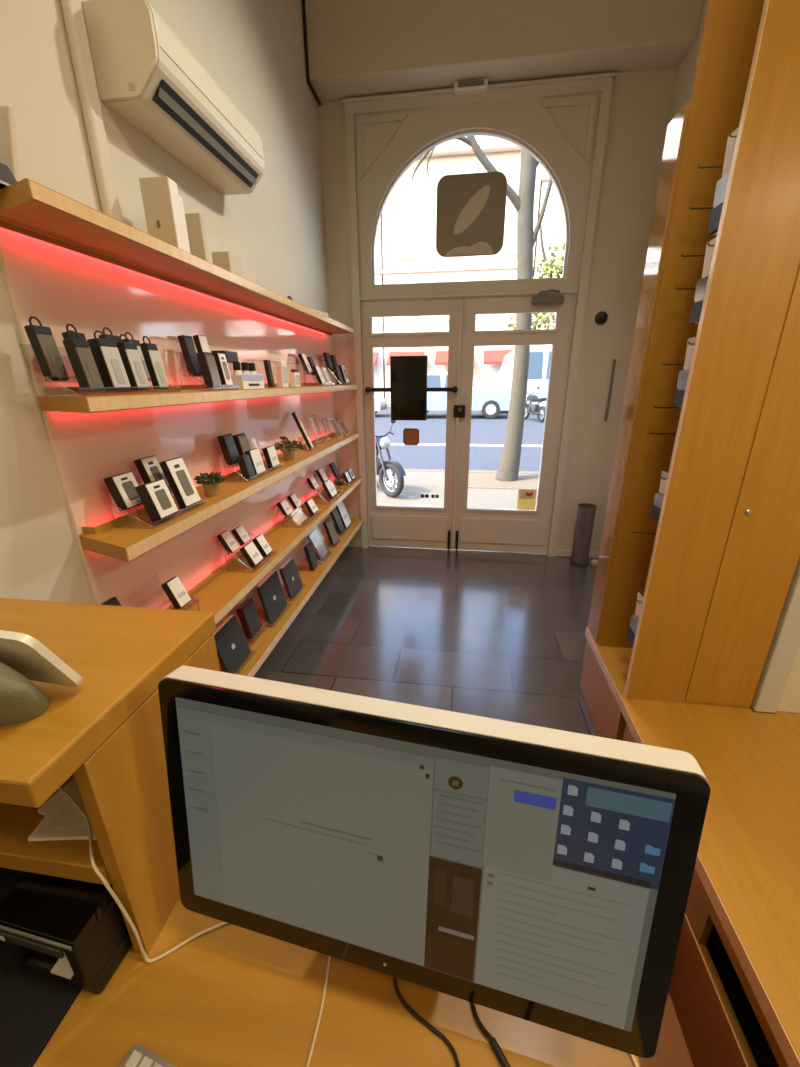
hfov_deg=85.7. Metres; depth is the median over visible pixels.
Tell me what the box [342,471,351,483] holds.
pack
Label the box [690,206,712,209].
hook
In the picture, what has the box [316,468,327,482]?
pack
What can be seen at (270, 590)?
laptop sleeve
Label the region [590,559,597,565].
door stop
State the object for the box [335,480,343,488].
potted plant
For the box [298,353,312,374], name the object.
pack
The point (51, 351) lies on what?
picture
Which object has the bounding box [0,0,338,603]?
wall
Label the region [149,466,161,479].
picture
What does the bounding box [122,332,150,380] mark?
pack
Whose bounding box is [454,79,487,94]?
emergency light
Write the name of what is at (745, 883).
countertop
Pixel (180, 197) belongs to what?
product box
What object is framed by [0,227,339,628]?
panel
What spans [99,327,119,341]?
pack
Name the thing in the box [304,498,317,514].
pack
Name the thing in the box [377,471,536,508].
pavement
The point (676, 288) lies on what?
hook
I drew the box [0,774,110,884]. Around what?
shelf
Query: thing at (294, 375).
bottle
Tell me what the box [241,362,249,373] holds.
spray bottle
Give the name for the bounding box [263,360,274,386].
pack
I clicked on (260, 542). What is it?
pack
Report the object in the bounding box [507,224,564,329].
street tree
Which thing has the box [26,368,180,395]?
acrylic stand
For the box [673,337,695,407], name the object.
blister pack
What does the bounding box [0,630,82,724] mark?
smart display
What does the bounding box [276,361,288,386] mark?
box
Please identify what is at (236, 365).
spray bottle
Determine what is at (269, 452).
pack
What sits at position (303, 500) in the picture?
acrylic stand
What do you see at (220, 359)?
pack
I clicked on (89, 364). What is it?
picture
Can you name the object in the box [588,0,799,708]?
tall cabinet
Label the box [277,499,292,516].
pack
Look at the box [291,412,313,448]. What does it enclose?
pack
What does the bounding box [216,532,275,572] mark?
acrylic stand
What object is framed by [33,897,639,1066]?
desk
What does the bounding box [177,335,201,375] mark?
pack
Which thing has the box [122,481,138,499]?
picture
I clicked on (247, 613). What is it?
pack
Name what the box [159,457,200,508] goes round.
pack
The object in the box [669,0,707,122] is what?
wall
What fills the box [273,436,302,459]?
potted plant
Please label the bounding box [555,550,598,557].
baseboard
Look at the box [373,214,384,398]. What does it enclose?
apartment building
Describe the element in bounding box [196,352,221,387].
pack
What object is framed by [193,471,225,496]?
potted plant
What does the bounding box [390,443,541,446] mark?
road marking
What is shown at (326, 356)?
pack
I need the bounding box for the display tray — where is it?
[230,373,264,388]
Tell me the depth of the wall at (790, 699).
1.55 m
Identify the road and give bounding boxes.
[375,409,543,470]
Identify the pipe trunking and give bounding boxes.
[60,0,121,221]
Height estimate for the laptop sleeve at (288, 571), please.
0.194 m
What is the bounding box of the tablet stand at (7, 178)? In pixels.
[0,163,16,188]
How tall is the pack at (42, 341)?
0.147 m
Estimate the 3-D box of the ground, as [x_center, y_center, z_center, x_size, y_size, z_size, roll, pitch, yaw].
[1.766,-0.829,6.783,1.400,0.009,1.100,2,20,8]
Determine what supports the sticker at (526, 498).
attached to the door at (480, 529)
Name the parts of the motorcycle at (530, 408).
tank, seat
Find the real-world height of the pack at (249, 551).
0.099 m
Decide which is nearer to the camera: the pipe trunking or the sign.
the pipe trunking
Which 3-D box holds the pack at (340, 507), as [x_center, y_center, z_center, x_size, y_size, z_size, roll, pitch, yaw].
[-0.490,-0.170,3.723,0.094,0.216,0.160,2,20,8]
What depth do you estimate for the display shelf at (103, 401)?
1.26 m
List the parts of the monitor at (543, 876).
widget panel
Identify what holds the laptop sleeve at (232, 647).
on the acrylic stand
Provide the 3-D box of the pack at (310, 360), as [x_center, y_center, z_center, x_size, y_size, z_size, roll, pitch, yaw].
[-0.596,-1.137,2.923,0.064,0.114,0.070,2,20,8]
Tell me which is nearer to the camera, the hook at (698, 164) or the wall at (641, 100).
the hook at (698, 164)
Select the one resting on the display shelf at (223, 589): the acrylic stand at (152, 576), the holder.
the acrylic stand at (152, 576)
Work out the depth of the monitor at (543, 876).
0.52 m
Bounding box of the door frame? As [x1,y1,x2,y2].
[342,72,616,556]
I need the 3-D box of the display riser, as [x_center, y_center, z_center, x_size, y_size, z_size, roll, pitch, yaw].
[-0.663,-0.869,2.358,0.050,0.128,0.690,2,20,8]
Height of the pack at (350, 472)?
0.090 m
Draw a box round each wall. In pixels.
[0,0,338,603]
[319,67,677,551]
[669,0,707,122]
[777,646,799,712]
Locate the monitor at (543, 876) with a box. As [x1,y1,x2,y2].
[158,665,710,1057]
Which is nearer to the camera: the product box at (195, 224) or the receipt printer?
the receipt printer
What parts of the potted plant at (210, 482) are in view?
pot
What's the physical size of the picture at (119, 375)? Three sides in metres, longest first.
0.061 x 0.026 x 0.002 m
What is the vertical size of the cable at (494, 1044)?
0.009 m
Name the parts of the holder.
panel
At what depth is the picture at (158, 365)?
1.33 m
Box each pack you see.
[24,316,68,380]
[62,323,85,339]
[62,330,103,391]
[87,330,130,390]
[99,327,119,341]
[100,597,120,605]
[103,471,142,511]
[116,334,149,390]
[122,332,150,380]
[134,455,171,492]
[135,478,178,521]
[139,336,168,389]
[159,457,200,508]
[161,576,190,609]
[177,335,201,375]
[193,335,209,352]
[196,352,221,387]
[212,353,232,387]
[217,433,238,465]
[217,530,239,554]
[231,525,249,545]
[232,433,250,455]
[236,454,255,478]
[236,598,261,638]
[239,541,262,567]
[244,448,264,474]
[252,534,271,556]
[262,445,279,467]
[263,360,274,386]
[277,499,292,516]
[287,493,300,509]
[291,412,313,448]
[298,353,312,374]
[303,542,317,570]
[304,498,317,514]
[306,475,318,490]
[307,357,314,374]
[312,366,325,384]
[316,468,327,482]
[320,367,331,383]
[322,479,336,497]
[323,352,333,370]
[323,517,338,545]
[329,462,339,478]
[330,355,337,365]
[330,508,344,533]
[332,365,342,383]
[336,501,350,528]
[338,365,348,383]
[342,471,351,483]
[347,468,354,479]
[628,592,642,645]
[651,471,667,520]
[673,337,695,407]
[690,238,715,323]
[708,127,738,234]
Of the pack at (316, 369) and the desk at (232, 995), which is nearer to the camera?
the desk at (232, 995)
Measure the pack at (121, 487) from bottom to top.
0.108 m
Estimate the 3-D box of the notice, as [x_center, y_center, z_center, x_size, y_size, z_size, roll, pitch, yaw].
[0.269,-0.338,3.903,0.163,0.030,0.002,2,20,8]
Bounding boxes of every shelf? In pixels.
[0,178,353,335]
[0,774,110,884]
[38,382,356,412]
[79,430,358,561]
[167,476,361,624]
[218,518,362,676]
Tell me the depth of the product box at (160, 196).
1.35 m
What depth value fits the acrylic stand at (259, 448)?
1.89 m
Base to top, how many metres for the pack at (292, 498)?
0.090 m
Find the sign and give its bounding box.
[436,172,506,256]
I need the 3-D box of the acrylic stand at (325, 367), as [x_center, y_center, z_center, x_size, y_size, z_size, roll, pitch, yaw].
[-0.483,-1.251,3.353,0.139,0.181,0.297,2,20,8]
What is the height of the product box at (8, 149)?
0.167 m
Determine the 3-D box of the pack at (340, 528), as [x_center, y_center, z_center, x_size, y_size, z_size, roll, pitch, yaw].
[-0.518,-0.104,3.558,0.089,0.203,0.110,2,20,8]
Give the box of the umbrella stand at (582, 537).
[570,503,596,565]
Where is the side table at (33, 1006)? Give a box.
[0,867,81,1066]
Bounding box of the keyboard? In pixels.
[120,1044,175,1066]
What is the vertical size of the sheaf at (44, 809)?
0.006 m
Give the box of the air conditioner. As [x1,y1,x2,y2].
[82,0,263,194]
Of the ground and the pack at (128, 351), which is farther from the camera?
the ground
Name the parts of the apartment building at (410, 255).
cornice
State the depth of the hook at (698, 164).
1.31 m
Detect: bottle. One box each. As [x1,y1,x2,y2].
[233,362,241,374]
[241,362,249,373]
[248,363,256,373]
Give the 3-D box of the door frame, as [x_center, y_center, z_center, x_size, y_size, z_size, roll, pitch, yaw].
[0.508,-1.413,3.473,1.796,3.333,0.140,2,20,8]
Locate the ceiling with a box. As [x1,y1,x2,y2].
[305,0,702,101]
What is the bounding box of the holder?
[365,356,457,420]
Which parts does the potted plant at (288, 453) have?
pot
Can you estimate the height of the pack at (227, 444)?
0.132 m
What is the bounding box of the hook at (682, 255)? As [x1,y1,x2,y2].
[681,253,704,256]
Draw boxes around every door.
[361,299,459,550]
[451,289,576,553]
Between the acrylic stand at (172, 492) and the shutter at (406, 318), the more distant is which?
the shutter at (406, 318)
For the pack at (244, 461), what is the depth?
1.89 m
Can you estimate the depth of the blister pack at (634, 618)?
1.68 m
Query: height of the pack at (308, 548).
0.171 m
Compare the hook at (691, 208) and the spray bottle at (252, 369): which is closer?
the hook at (691, 208)
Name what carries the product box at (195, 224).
on the display shelf at (29, 208)
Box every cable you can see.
[59,787,227,962]
[302,0,320,105]
[306,956,330,1066]
[393,977,459,1066]
[470,1002,510,1066]
[630,1054,638,1066]
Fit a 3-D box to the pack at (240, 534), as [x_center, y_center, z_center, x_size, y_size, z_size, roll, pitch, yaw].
[-0.759,0.009,2.058,0.061,0.085,0.062,2,20,8]
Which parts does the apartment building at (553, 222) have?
cornice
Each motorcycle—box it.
[376,420,405,496]
[524,387,546,421]
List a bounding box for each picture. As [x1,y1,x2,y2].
[46,347,63,372]
[85,360,99,383]
[110,359,125,382]
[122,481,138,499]
[133,361,145,383]
[140,356,147,374]
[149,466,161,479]
[155,361,165,382]
[155,489,171,509]
[176,469,193,495]
[222,362,229,379]
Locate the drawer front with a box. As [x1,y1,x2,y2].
[638,913,748,1066]
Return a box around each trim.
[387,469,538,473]
[751,557,799,712]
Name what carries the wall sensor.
attached to the wall at (641, 100)
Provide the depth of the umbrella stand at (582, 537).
3.60 m
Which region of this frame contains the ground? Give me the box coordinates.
[468,473,538,488]
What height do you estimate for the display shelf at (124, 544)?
0.066 m
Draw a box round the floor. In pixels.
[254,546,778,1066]
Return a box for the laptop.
[308,529,327,559]
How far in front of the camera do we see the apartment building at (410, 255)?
24.84 m
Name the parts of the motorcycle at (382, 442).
tank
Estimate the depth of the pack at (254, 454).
1.98 m
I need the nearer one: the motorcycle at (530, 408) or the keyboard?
the keyboard
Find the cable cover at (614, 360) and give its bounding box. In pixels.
[604,359,615,420]
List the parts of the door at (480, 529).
kick panel, closer arm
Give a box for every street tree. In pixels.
[411,136,552,481]
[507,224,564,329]
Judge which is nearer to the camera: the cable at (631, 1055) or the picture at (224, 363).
the cable at (631, 1055)
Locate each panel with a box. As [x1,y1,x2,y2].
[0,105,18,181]
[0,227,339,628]
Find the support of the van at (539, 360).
on the road
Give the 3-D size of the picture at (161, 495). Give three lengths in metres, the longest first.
0.062 x 0.044 x 0.001 m
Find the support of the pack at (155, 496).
on the acrylic stand at (172, 492)
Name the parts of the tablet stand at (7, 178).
plate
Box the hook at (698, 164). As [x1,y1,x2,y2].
[697,164,722,168]
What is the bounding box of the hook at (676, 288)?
[675,286,695,289]
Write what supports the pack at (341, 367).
on the acrylic stand at (325, 367)
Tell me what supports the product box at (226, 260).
on the display shelf at (29, 208)
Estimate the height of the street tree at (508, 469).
8.022 m
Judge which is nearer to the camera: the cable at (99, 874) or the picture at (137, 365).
the cable at (99, 874)
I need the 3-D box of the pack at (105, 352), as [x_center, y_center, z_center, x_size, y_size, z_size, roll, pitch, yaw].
[-0.774,-0.459,1.149,0.049,0.150,0.064,2,20,8]
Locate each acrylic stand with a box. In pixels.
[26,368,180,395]
[110,492,205,528]
[152,576,199,610]
[179,368,238,390]
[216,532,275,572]
[220,448,281,481]
[281,500,319,527]
[310,479,342,502]
[325,367,351,384]
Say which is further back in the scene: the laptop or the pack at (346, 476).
the pack at (346, 476)
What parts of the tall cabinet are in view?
door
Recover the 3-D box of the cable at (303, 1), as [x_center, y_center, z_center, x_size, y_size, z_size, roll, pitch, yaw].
[-0.583,-3.422,2.754,0.022,0.965,0.253,2,20,8]
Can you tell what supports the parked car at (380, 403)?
on the road
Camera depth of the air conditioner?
1.34 m
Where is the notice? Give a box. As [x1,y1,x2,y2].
[421,494,438,497]
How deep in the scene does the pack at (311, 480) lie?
3.00 m
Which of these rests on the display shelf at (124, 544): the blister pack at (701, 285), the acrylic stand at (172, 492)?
the acrylic stand at (172, 492)
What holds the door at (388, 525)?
attached to the door frame
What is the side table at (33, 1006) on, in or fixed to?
on the floor
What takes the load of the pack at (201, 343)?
on the acrylic stand at (180, 368)
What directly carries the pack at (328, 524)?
on the acrylic stand
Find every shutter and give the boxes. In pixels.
[399,316,414,320]
[496,314,512,317]
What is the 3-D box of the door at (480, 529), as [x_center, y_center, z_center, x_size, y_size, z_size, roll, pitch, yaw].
[0.895,-0.810,3.582,0.911,2.118,0.168,2,20,8]
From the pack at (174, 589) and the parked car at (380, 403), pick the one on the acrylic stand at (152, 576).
the pack at (174, 589)
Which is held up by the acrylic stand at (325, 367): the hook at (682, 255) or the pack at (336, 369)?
the pack at (336, 369)
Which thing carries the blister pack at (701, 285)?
hanging from the hook
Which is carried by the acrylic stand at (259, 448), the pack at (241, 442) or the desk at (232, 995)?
the pack at (241, 442)
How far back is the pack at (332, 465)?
3.53 m
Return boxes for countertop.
[0,598,219,954]
[579,627,799,1066]
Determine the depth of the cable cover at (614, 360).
3.37 m
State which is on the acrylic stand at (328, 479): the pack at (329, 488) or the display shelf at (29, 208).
the pack at (329, 488)
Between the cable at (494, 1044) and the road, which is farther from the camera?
the road
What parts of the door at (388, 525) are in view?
kick panel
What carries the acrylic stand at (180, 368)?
on the display shelf at (103, 401)
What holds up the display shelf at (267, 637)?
attached to the panel at (57, 286)
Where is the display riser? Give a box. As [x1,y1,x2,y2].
[244,359,300,364]
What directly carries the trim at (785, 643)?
attached to the wall at (790, 699)
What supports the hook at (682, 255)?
attached to the tall cabinet
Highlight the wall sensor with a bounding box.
[595,311,607,324]
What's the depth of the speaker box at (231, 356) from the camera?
1.79 m
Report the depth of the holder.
3.51 m
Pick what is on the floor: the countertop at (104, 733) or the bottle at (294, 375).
the countertop at (104, 733)
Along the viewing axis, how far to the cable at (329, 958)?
0.60 m
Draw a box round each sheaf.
[28,784,95,840]
[37,778,76,814]
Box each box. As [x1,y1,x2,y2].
[139,176,186,251]
[179,195,189,252]
[185,213,209,261]
[211,251,242,276]
[211,350,238,362]
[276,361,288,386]
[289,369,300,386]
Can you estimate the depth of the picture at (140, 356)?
1.36 m
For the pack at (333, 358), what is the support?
on the acrylic stand at (325, 367)
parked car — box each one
[375,396,386,413]
[427,372,510,418]
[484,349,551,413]
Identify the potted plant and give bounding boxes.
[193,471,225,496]
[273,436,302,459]
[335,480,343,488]
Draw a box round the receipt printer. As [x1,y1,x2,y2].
[0,872,131,993]
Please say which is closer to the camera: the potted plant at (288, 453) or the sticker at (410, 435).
the potted plant at (288, 453)
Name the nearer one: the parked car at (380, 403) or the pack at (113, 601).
the pack at (113, 601)
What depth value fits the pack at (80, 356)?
1.06 m
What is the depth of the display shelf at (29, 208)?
1.21 m
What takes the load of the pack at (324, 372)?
on the acrylic stand
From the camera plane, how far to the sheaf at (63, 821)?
0.66 m
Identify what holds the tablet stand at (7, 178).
on the display shelf at (29, 208)
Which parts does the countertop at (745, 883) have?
rail, rail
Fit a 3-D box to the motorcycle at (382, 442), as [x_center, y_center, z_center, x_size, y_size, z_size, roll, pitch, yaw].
[-0.467,-1.104,6.091,0.587,1.019,1.528,-17,25,-39]
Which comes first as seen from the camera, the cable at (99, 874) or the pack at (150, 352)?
the cable at (99, 874)
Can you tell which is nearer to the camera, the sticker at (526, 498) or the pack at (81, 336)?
the pack at (81, 336)
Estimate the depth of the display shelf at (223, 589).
2.01 m
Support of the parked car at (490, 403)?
on the road
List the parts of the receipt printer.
lid highlight trim, lid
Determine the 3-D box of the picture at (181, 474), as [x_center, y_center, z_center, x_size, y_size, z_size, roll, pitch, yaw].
[-0.735,-0.173,1.475,0.001,0.089,0.045,-14,17,13]
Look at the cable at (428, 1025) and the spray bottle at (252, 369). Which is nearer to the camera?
the cable at (428, 1025)
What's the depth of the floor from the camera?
2.66 m
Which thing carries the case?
on the display shelf at (124, 544)
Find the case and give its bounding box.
[328,418,342,437]
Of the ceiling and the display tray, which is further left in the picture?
the display tray
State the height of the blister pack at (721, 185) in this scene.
0.237 m
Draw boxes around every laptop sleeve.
[213,615,250,673]
[257,570,286,623]
[279,557,302,597]
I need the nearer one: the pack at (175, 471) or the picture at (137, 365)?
the picture at (137, 365)
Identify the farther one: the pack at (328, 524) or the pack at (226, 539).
the pack at (328, 524)
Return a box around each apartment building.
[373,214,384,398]
[382,137,541,403]
[530,167,564,349]
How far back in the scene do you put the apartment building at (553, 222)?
23.80 m
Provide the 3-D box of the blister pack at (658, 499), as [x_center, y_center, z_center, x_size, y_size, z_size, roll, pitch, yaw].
[0.915,-0.127,1.500,0.022,0.167,0.100,2,20,8]
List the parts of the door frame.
spandrel moulding, transom moulding, frame, cap moulding, spandrel moulding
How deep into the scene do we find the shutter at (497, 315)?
25.45 m
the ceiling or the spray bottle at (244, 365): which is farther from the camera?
the ceiling
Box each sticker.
[403,428,418,444]
[517,489,536,509]
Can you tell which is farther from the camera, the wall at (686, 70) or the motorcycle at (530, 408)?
the motorcycle at (530, 408)
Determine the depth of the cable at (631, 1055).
0.56 m

